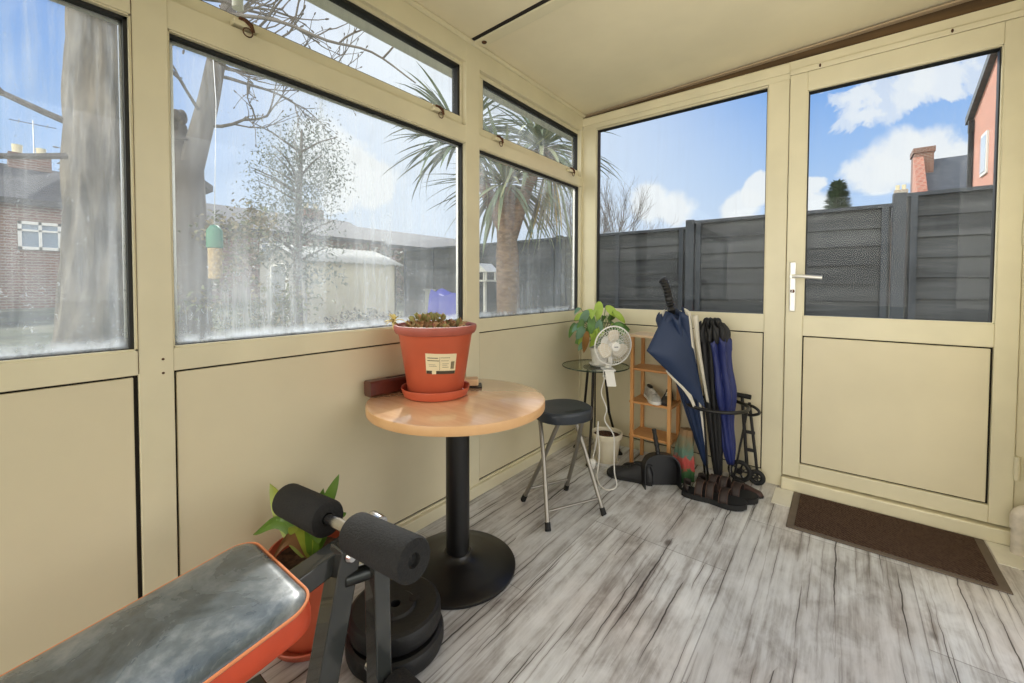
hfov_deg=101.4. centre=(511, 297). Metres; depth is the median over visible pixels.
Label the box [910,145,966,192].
house
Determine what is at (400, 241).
house
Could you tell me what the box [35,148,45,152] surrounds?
chimney pot
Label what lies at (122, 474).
wall
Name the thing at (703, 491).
sandal
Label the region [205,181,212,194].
house
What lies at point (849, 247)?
fence
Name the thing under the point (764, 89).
window
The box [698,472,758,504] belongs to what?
sandal
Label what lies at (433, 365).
label
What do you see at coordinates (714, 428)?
folded umbrella
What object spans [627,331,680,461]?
shelf
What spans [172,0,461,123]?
window
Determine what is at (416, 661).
weight plate
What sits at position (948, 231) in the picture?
fence
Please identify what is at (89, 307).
tree
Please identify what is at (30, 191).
house
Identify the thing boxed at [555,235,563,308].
fence post
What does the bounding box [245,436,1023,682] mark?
floor
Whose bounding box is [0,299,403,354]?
ground
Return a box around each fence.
[402,246,455,319]
[479,238,554,314]
[561,227,685,310]
[694,203,892,317]
[904,185,992,321]
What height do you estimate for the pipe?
0.192 m
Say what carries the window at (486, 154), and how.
in the wall at (122, 474)
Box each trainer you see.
[644,384,660,404]
[661,389,672,405]
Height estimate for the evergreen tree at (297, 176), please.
4.056 m
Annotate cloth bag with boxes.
[673,427,694,482]
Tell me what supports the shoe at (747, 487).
on the floor
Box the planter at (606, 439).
[592,426,622,466]
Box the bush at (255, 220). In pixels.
[177,198,343,339]
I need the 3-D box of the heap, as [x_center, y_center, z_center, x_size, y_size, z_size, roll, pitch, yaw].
[-1.057,0.341,6.643,0.600,0.962,0.420,0,2,0]
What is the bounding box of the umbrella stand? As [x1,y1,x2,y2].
[685,395,750,485]
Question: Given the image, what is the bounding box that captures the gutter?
[232,0,571,141]
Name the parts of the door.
handle plate, lever, panel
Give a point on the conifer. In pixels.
(837, 191)
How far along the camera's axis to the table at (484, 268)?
4.99 m
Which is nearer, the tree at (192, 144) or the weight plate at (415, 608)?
the weight plate at (415, 608)
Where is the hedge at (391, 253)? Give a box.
[252,235,403,305]
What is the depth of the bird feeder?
3.46 m
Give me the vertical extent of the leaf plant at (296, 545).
0.410 m
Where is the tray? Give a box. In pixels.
[479,280,495,281]
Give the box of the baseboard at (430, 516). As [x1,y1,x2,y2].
[359,430,582,564]
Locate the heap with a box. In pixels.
[428,288,455,318]
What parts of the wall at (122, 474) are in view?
panel, panel, panel, corner post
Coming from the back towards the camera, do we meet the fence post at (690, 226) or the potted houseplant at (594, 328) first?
the fence post at (690, 226)
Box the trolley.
[728,392,765,485]
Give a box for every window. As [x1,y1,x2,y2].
[0,0,137,362]
[167,29,464,347]
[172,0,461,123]
[479,148,579,319]
[480,74,577,175]
[595,85,768,314]
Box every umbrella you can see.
[647,277,709,475]
[699,321,722,475]
[703,317,736,476]
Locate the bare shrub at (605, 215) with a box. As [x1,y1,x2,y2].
[534,168,675,237]
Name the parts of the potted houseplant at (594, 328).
pot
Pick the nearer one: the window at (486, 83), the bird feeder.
the window at (486, 83)
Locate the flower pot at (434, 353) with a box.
[386,312,476,401]
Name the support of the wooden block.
on the bistro table at (468, 568)
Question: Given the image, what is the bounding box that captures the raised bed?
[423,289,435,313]
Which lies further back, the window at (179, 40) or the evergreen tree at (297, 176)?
the evergreen tree at (297, 176)
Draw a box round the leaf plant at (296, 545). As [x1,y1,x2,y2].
[253,475,345,662]
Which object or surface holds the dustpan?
on the floor
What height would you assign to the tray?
0.020 m
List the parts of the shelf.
leg, leg, leg, leg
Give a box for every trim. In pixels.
[404,0,585,117]
[472,0,573,46]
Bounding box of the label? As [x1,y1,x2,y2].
[426,358,454,373]
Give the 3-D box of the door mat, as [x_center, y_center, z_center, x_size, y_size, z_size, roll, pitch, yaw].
[1.478,0.941,1.674,0.614,0.009,0.369,1,2,38]
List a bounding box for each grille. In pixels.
[594,326,631,365]
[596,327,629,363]
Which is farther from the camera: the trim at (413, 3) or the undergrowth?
the undergrowth
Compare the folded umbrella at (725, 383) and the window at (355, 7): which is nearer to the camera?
the window at (355, 7)
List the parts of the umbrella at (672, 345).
handle, loose panel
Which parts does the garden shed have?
door, door frame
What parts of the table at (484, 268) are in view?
post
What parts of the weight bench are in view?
leg, leg lift arm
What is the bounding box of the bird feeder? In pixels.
[206,60,222,279]
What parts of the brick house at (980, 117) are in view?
pane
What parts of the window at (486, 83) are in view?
catch plate, catch lever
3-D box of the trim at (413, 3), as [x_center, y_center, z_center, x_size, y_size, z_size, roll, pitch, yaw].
[-0.867,-1.126,1.014,0.022,0.022,4.300,1,2,38]
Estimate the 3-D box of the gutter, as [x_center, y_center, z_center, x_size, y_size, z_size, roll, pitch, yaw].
[-1.056,-1.035,1.038,0.140,0.240,5.100,1,2,38]
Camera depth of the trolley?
2.10 m
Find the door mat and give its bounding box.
[786,492,1013,594]
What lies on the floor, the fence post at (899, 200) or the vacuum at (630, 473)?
the vacuum at (630, 473)
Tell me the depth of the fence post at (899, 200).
3.62 m
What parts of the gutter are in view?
bracket rod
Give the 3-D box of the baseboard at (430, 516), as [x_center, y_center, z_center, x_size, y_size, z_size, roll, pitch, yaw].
[-0.871,0.929,1.069,0.018,0.052,4.300,1,2,38]
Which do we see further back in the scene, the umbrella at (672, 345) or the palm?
the palm
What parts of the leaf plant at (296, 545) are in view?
pot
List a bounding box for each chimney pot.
[11,144,22,152]
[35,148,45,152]
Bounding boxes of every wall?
[0,0,582,674]
[581,0,1023,545]
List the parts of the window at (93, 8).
pane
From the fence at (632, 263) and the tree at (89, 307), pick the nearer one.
the tree at (89, 307)
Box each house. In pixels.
[0,119,61,308]
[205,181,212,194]
[206,187,384,302]
[359,227,455,298]
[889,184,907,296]
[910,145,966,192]
[965,52,997,186]
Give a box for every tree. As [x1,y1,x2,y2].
[0,0,415,348]
[52,0,367,340]
[228,103,358,329]
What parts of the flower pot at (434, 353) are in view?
pot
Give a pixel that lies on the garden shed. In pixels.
(360, 294)
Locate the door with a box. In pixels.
[782,16,1023,527]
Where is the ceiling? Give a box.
[415,0,954,118]
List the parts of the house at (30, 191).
pane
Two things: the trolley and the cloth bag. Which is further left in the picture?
the cloth bag
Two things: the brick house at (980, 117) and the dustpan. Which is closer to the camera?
the dustpan
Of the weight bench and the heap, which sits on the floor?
the weight bench
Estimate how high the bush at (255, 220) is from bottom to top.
2.082 m
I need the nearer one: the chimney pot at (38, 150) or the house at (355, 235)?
the chimney pot at (38, 150)
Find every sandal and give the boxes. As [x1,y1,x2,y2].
[681,478,746,510]
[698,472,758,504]
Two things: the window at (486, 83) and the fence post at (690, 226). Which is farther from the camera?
the fence post at (690, 226)
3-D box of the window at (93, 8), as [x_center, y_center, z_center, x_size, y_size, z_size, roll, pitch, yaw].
[-1.577,-0.250,0.196,0.048,0.810,2.105,1,2,38]
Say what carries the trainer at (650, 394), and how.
on the shelf
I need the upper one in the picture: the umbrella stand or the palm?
the palm
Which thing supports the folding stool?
on the floor
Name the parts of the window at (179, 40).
pane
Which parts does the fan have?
power cord, blade, blade, blade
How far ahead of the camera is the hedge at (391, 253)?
15.72 m
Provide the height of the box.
0.061 m
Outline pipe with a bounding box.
[1009,505,1023,556]
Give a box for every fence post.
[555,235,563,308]
[684,220,695,310]
[889,192,906,318]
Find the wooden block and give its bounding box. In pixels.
[364,374,405,397]
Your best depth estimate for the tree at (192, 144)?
4.91 m
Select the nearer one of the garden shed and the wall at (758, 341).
the wall at (758, 341)
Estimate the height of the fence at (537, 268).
1.810 m
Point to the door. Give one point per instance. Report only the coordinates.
(922, 413)
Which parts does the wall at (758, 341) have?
panel, door post, loose trim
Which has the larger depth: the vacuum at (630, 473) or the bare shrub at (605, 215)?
the bare shrub at (605, 215)
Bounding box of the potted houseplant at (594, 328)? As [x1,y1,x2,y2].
[568,301,629,366]
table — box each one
[365,379,544,609]
[479,263,495,313]
[562,359,629,466]
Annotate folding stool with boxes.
[521,399,606,531]
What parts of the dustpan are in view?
handle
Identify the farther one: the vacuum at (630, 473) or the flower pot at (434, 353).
the vacuum at (630, 473)
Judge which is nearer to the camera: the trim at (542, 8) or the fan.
the trim at (542, 8)
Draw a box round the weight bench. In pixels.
[0,483,429,682]
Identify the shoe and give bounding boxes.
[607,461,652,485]
[732,479,763,498]
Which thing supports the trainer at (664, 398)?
on the shelf
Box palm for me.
[382,65,622,314]
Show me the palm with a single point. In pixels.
(507, 206)
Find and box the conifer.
[821,179,852,208]
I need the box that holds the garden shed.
[254,243,403,323]
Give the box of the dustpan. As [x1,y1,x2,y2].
[641,428,681,489]
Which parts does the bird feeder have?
lid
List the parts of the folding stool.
leg, leg, seat, leg, leg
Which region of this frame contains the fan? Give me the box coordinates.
[590,326,631,490]
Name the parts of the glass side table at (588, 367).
leg, leg, leg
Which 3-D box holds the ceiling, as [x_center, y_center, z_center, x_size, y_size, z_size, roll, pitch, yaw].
[-0.107,-1.176,0.573,2.350,0.130,4.550,1,2,38]
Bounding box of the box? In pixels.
[465,377,481,387]
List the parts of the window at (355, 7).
catch plate, catch lever, catch plate, catch lever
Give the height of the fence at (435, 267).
1.805 m
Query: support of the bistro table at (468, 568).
on the floor
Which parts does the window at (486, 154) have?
pane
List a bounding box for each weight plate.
[345,614,443,682]
[347,577,440,657]
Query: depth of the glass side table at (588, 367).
2.39 m
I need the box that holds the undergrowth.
[214,307,403,335]

